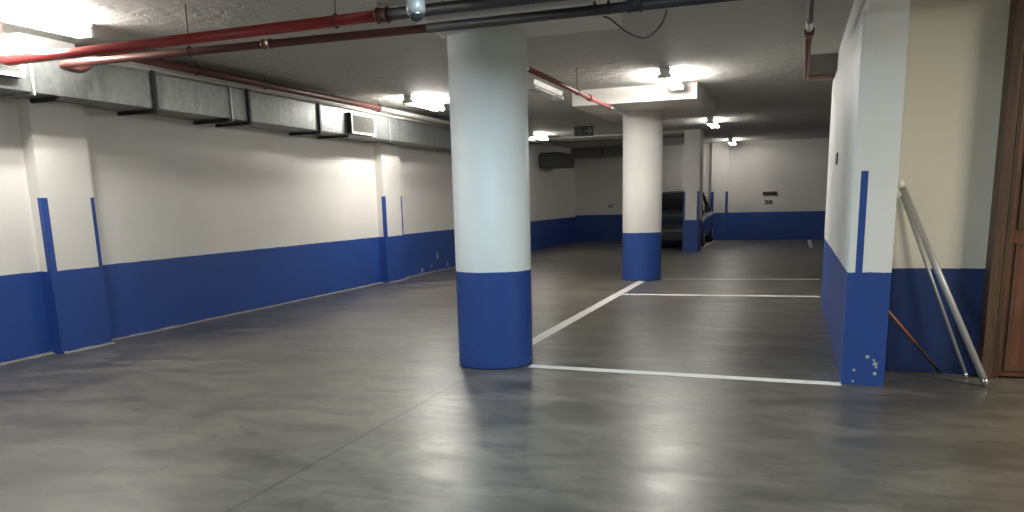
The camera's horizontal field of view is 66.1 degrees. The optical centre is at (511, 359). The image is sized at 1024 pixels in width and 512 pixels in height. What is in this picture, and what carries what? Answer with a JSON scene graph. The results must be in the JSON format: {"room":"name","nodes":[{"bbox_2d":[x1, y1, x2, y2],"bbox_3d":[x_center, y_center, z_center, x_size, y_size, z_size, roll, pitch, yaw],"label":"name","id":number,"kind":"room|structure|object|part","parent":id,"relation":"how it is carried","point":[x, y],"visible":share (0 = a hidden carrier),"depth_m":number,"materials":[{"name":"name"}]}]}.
{"room":"parking garage","nodes":[
{"label":"parking garage","id":0,"kind":"room"},
{"bbox_2d":[0,32,575,362],"bbox_3d":[-3.226,-2.635,12.791,0.450,3.170,32.900,3,12,19],"label":"wall","id":1,"kind":"structure","parent":0,"point":[112,226],"depth_m":10.11,"materials":[{"name":"paint"}]},
{"bbox_2d":[30,96,64,103],"bbox_3d":[-4.623,-2.550,7.733,0.560,0.038,0.040,3,12,19],"label":"bracket","id":2,"kind":"object","parent":1,"relation":"attached to","point":[60,98],"visible":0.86,"depth_m":7.69,"materials":[{"name":"black metal"}]},
{"bbox_2d":[117,70,158,115],"bbox_3d":[-4.220,-2.991,8.828,0.560,0.450,0.044,3,12,19],"label":"bracket","id":3,"kind":"object","parent":1,"relation":"attached to","point":[152,72],"visible":1,"depth_m":8.76,"materials":[{"name":"black metal"}]},
{"bbox_3d":[-4.215,-2.789,8.868,0.560,0.038,0.040,3,12,19],"label":"bracket arm","id":4,"kind":"part","parent":3,"relation":"part of","materials":[{"name":"black metal"}]},
{"bbox_2d":[193,119,230,124],"bbox_3d":[-3.810,-3.026,9.994,0.560,0.038,0.040,3,12,19],"label":"bracket","id":5,"kind":"object","parent":1,"relation":"attached to","point":[219,120],"visible":1,"depth_m":9.97,"materials":[{"name":"black metal"}]},
{"bbox_2d":[0,41,450,151],"bbox_3d":[-3.301,-3.515,11.279,0.609,0.425,18.000,3,12,19],"label":"ventilation duct","id":6,"kind":"object","parent":1,"relation":"attached to","point":[104,86],"visible":0.89,"depth_m":9.41,"materials":[{"name":"metal"}]},
{"bbox_2d":[0,41,25,78],"bbox_3d":[-4.646,-2.637,6.759,0.087,0.295,0.920,3,12,19],"label":"grille","id":7,"kind":"object","parent":6,"relation":"attached to","point":[15,71],"depth_m":7.09,"materials":[{"name":"metal"}]},
{"bbox_2d":[4,39,449,128],"bbox_3d":[-2.312,-4.225,13.483,0.044,0.043,15.000,3,12,19],"label":"cable conduit","id":8,"kind":"object","parent":6,"relation":"on","point":[31,46],"visible":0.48,"depth_m":9.92,"materials":[{"name":"grey metal"}]},
{"bbox_2d":[346,112,375,136],"bbox_3d":[-2.458,-3.844,12.857,0.087,0.325,0.760,3,12,19],"label":"grille","id":9,"kind":"object","parent":6,"relation":"attached to","point":[360,124],"depth_m":12.77,"materials":[{"name":"metal"}]},
{"bbox_2d":[0,266,455,364],"bbox_3d":[-3.109,-1.038,12.815,0.212,0.024,16.000,3,12,19],"label":"baseboard","id":10,"kind":"structure","parent":1,"relation":"attached to","point":[169,327],"depth_m":9.95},
{"bbox_2d":[215,89,252,126],"bbox_3d":[-3.675,-3.309,10.341,0.560,0.450,0.044,3,12,19],"label":"bracket","id":11,"kind":"object","parent":1,"relation":"attached to","point":[247,90],"visible":1,"depth_m":10.28,"materials":[{"name":"black metal"}]},
{"bbox_3d":[-3.670,-3.107,10.382,0.560,0.038,0.040,3,12,19],"label":"bracket arm","id":12,"kind":"part","parent":11,"relation":"part of","materials":[{"name":"black metal"}]},
{"bbox_2d":[289,102,321,135],"bbox_3d":[-3.128,-3.630,11.865,0.560,0.450,0.044,3,12,19],"label":"bracket","id":13,"kind":"object","parent":1,"relation":"attached to","point":[318,103],"visible":1,"depth_m":11.80,"materials":[{"name":"black metal"}]},
{"bbox_3d":[-3.123,-3.428,11.905,0.560,0.038,0.040,3,12,19],"label":"bracket arm","id":14,"kind":"part","parent":13,"relation":"part of","materials":[{"name":"black metal"}]},
{"bbox_2d":[317,135,348,138],"bbox_3d":[-2.867,-3.577,12.616,0.560,0.038,0.040,3,12,19],"label":"bracket","id":15,"kind":"object","parent":1,"relation":"attached to","point":[333,136],"visible":1,"depth_m":12.59,"materials":[{"name":"black metal"}]},
{"bbox_2d":[539,152,573,168],"bbox_3d":[1.375,-6.112,24.110,0.740,0.430,1.400,3,12,19],"label":"box","id":16,"kind":"object","parent":1,"relation":"attached to","point":[552,160],"visible":1,"depth_m":23.53,"materials":[{"name":"black metal"}]},
{"bbox_3d":[1.333,-6.295,24.086,0.620,0.060,1.200,3,12,19],"label":"fan lid","id":17,"kind":"part","parent":16,"relation":"part of","materials":[{"name":"grey metal"}]},
{"bbox_2d":[0,0,853,148],"bbox_3d":[3.045,-4.009,10.303,13.800,0.200,33.000,3,12,19],"label":"ceiling","id":18,"kind":"structure","parent":0,"point":[748,56],"depth_m":9.43,"materials":[{"name":"white paint"}]},
{"bbox_2d":[0,1,94,38],"bbox_3d":[-4.183,-2.948,6.754,0.180,0.134,1.300,3,12,19],"label":"ceiling lamp","id":19,"kind":"object","parent":18,"relation":"attached to","point":[9,12],"visible":1,"depth_m":6.89,"materials":[{"name":"white plastic"}]},
{"bbox_2d":[0,0,566,65],"bbox_3d":[-0.823,-2.638,5.612,7.881,0.445,0.112,3,12,19],"label":"pipe","id":20,"kind":"object","parent":18,"relation":"hanging from","point":[385,14],"visible":1,"depth_m":5.99,"materials":[{"name":"metal"}]},
{"bbox_2d":[108,52,550,144],"bbox_3d":[-1.530,-4.728,15.381,0.115,0.174,15.780,3,12,19],"label":"pipe","id":21,"kind":"object","parent":18,"relation":"hanging from","point":[196,70],"visible":0.94,"depth_m":10.49,"materials":[{"name":"metal"}]},
{"bbox_2d":[59,0,738,72],"bbox_3d":[-0.579,-2.810,6.391,7.952,0.429,0.886,3,12,19],"label":"pipe","id":22,"kind":"object","parent":18,"relation":"hanging from","point":[76,65],"visible":1,"depth_m":6.15,"materials":[{"name":"metal"}]},
{"bbox_2d":[603,9,666,38],"bbox_3d":[0.879,-2.387,5.627,0.462,0.183,0.012,3,12,19],"label":"cable","id":23,"kind":"object","parent":22,"relation":"hanging from","point":[613,21],"visible":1,"depth_m":5.63,"materials":[{"name":"black rubber"}]},
{"bbox_2d":[402,95,444,110],"bbox_3d":[-1.471,-4.328,13.267,0.180,0.134,1.300,3,12,19],"label":"ceiling lamp","id":24,"kind":"object","parent":18,"relation":"attached to","point":[413,100],"visible":1,"depth_m":13.13,"materials":[{"name":"white plastic"}]},
{"bbox_2d":[367,0,621,37],"bbox_3d":[-0.120,-2.777,5.872,1.460,0.310,2.140,3,12,19],"label":"panel","id":25,"kind":"object","parent":18,"relation":"attached to","point":[589,23],"visible":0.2,"depth_m":6.21,"materials":[{"name":"beige paint"}]},
{"bbox_2d":[406,0,425,21],"bbox_3d":[-0.631,-2.339,5.151,0.126,0.240,0.126,3,12,19],"label":"dome camera","id":26,"kind":"object","parent":25,"relation":"attached to","point":[415,9],"visible":1,"depth_m":5.12,"materials":[{"name":"white plastic"}]},
{"bbox_2d":[528,132,548,140],"bbox_3d":[0.693,-5.863,20.616,0.180,0.134,1.300,3,12,19],"label":"ceiling lamp","id":27,"kind":"object","parent":18,"relation":"attached to","point":[535,135],"visible":0.91,"depth_m":20.47,"materials":[{"name":"white plastic"}]},
{"bbox_2d":[527,79,563,99],"bbox_3d":[0.504,-4.133,12.057,0.180,0.134,1.500,3,12,19],"label":"ceiling lamp","id":28,"kind":"object","parent":18,"relation":"attached to","point":[532,84],"visible":0.82,"depth_m":11.90,"materials":[{"name":"white plastic"}]},
{"bbox_2d":[527,66,628,116],"bbox_3d":[0.825,-3.667,10.306,0.090,0.364,7.040,3,12,19],"label":"pipe","id":29,"kind":"object","parent":18,"relation":"hanging from","point":[531,70],"visible":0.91,"depth_m":10.15,"materials":[{"name":"metal"}]},
{"bbox_2d":[574,125,593,136],"bbox_3d":[1.701,-5.427,18.630,0.470,0.245,0.046,3,12,19],"label":"exit sign","id":30,"kind":"object","parent":18,"relation":"hanging from","point":[579,130],"visible":1,"depth_m":18.61,"materials":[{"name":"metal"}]},
{"bbox_2d":[571,146,622,158],"bbox_3d":[3.327,-7.057,26.762,2.590,0.320,0.620,3,12,19],"label":"duct","id":31,"kind":"object","parent":18,"relation":"attached to","point":[601,152],"visible":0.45,"depth_m":26.64,"materials":[{"name":"metal"}]},
{"bbox_2d":[529,133,683,144],"bbox_3d":[2.588,-6.176,21.900,4.500,0.110,0.650,3,12,19],"label":"beam","id":32,"kind":"structure","parent":18,"relation":"attached to","point":[679,134],"depth_m":21.84,"materials":[{"name":"grey metal"}]},
{"bbox_2d":[532,130,683,140],"bbox_3d":[2.438,-6.114,21.480,4.500,0.060,0.250,3,12,19],"label":"beam","id":33,"kind":"structure","parent":18,"relation":"attached to","point":[677,131],"depth_m":21.40,"materials":[{"name":"grey concrete"}]},
{"bbox_2d":[572,82,714,121],"bbox_3d":[2.389,-4.457,13.721,1.970,0.240,2.950,3,12,19],"label":"panel","id":34,"kind":"object","parent":18,"relation":"attached to","point":[693,100],"visible":0.71,"depth_m":12.58,"materials":[{"name":"beige paint"}]},
{"bbox_2d":[658,68,683,89],"bbox_3d":[2.284,-4.020,11.278,0.180,0.134,1.300,3,12,19],"label":"ceiling lamp","id":35,"kind":"object","parent":18,"relation":"attached to","point":[668,74],"visible":1,"depth_m":11.07,"materials":[{"name":"white plastic"}]},
{"bbox_2d":[706,117,718,127],"bbox_3d":[4.619,-5.453,18.099,0.180,0.134,1.300,3,12,19],"label":"ceiling lamp","id":36,"kind":"object","parent":18,"relation":"attached to","point":[711,120],"visible":1,"depth_m":17.71,"materials":[{"name":"white plastic"}]},
{"bbox_2d":[727,138,735,144],"bbox_3d":[6.842,-6.796,24.492,0.180,0.134,1.300,3,12,19],"label":"ceiling lamp","id":37,"kind":"object","parent":18,"relation":"attached to","point":[731,141],"visible":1,"depth_m":23.93,"materials":[{"name":"white plastic"}]},
{"bbox_2d":[808,53,837,82],"bbox_3d":[3.996,-3.749,10.124,0.335,0.285,0.400,3,12,19],"label":"beam","id":38,"kind":"structure","parent":18,"relation":"attached to","point":[823,63],"depth_m":9.94,"materials":[{"name":"grey paint"}]},
{"bbox_2d":[0,240,1023,511],"bbox_3d":[3.127,-0.708,10.968,13.800,0.203,33.000,3,12,19],"label":"floor","id":39,"kind":"structure","parent":0,"point":[713,384],"depth_m":5.57,"materials":[{"name":"concrete"}]},
{"bbox_2d":[447,25,532,369],"bbox_3d":[-0.181,-1.380,6.973,0.676,2.860,0.676,3,12,19],"label":"round column","id":40,"kind":"structure","parent":39,"relation":"on","point":[488,90],"depth_m":6.69,"materials":[{"name":"paint"}]},
{"bbox_2d":[622,110,662,280],"bbox_3d":[2.332,-2.913,14.094,0.696,2.930,0.696,3,12,19],"label":"round column","id":41,"kind":"structure","parent":39,"relation":"on","point":[643,129],"depth_m":13.81,"materials":[{"name":"paint"}]},
{"bbox_2d":[661,191,712,246],"bbox_3d":[5.165,-4.383,24.289,2.020,1.635,4.165,3,12,19],"label":"parked car","id":42,"kind":"object","parent":39,"relation":"on","point":[672,201],"visible":0.45,"depth_m":23.20,"materials":[{"name":"black metal"}]},
{"bbox_2d":[662,225,682,229],"bbox_3d":[4.501,-3.785,22.468,0.800,0.125,0.080,3,12,19],"label":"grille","id":43,"kind":"object","parent":42,"relation":"attached to","point":[664,227],"depth_m":22.41,"materials":[{"name":"black plastic"}]},
{"bbox_2d":[704,207,710,212],"bbox_3d":[5.766,-4.439,23.241,0.200,0.180,0.120,3,12,19],"label":"mirror","id":44,"kind":"object","parent":42,"relation":"attached to","point":[707,209],"depth_m":23.19,"materials":[{"name":"black plastic"}]},
{"bbox_2d":[682,129,703,251],"bbox_3d":[4.884,-4.537,21.230,0.415,3.170,0.800,3,12,19],"label":"square column","id":45,"kind":"structure","parent":39,"relation":"on","point":[693,139],"depth_m":20.89,"materials":[{"name":"paint"}]},
{"bbox_2d":[889,310,941,372],"bbox_3d":[3.188,-0.146,6.244,0.565,0.558,0.026,-4,12,-13],"label":"leaning stick","id":46,"kind":"object","parent":39,"relation":"on","point":[891,315],"visible":0.83,"depth_m":6.23,"materials":[{"name":"brown wood"}]},
{"bbox_2d":[900,196,968,377],"bbox_3d":[3.330,-0.581,6.204,0.589,1.423,0.032,7,14,36],"label":"rod","id":47,"kind":"object","parent":39,"relation":"on","point":[915,233],"visible":0.94,"depth_m":6.19,"materials":[{"name":"metal"}]},
{"bbox_2d":[898,179,989,385],"bbox_3d":[3.301,-0.612,6.045,0.054,1.544,0.800,-11,15,-38],"label":"tube","id":48,"kind":"object","parent":39,"relation":"on","point":[949,298],"visible":0.91,"depth_m":6.02,"materials":[{"name":"metal"}]},
{"bbox_2d":[575,138,829,240],"bbox_3d":[7.164,-5.579,26.117,11.000,3.170,0.460,3,12,19],"label":"wall","id":49,"kind":"structure","parent":0,"point":[736,177],"depth_m":25.86,"materials":[{"name":"paint"}]},
{"bbox_2d":[763,191,776,194],"bbox_3d":[8.389,-5.422,25.609,0.430,0.115,0.044,3,12,19],"label":"air vent","id":50,"kind":"object","parent":49,"relation":"in","point":[772,192],"visible":1,"depth_m":25.58,"materials":[{"name":"metal"}]},
{"bbox_2d":[821,0,910,385],"bbox_3d":[3.499,-1.856,8.094,0.300,3.170,5.112,3,12,19],"label":"wall","id":51,"kind":"structure","parent":0,"point":[868,85],"depth_m":5.88,"materials":[{"name":"paint"}]},
{"bbox_2d":[804,0,834,79],"bbox_3d":[2.757,-2.932,6.867,0.390,0.092,6.648,3,12,19],"label":"pipe","id":52,"kind":"object","parent":51,"relation":"attached to","point":[809,30],"visible":1,"depth_m":7.63,"materials":[{"name":"metal"}]},
{"bbox_2d":[835,152,837,164],"bbox_3d":[3.378,-2.094,8.192,0.019,0.115,0.320,3,12,19],"label":"wall plate","id":53,"kind":"object","parent":51,"relation":"attached to","point":[836,156],"visible":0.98,"depth_m":8.07,"materials":[{"name":"metal"}]},
{"bbox_2d":[885,0,1010,373],"bbox_3d":[5.631,-1.377,5.459,5.500,3.170,0.250,3,12,19],"label":"wall","id":54,"kind":"structure","parent":0,"point":[956,49],"depth_m":6.11,"materials":[{"name":"paint"}]},
{"bbox_2d":[976,0,1023,378],"bbox_3d":[4.230,-1.263,5.759,1.210,2.895,0.190,3,12,19],"label":"door","id":55,"kind":"structure","parent":54,"relation":"in","point":[1000,352],"depth_m":5.96,"materials":[{"name":"brown wood"}]},
{"bbox_3d":[4.235,-1.255,5.781,1.049,2.870,0.150,3,12,19],"label":"moulding","id":56,"kind":"part","parent":55,"relation":"part of","materials":[{"name":"brown wood"}]}
]}

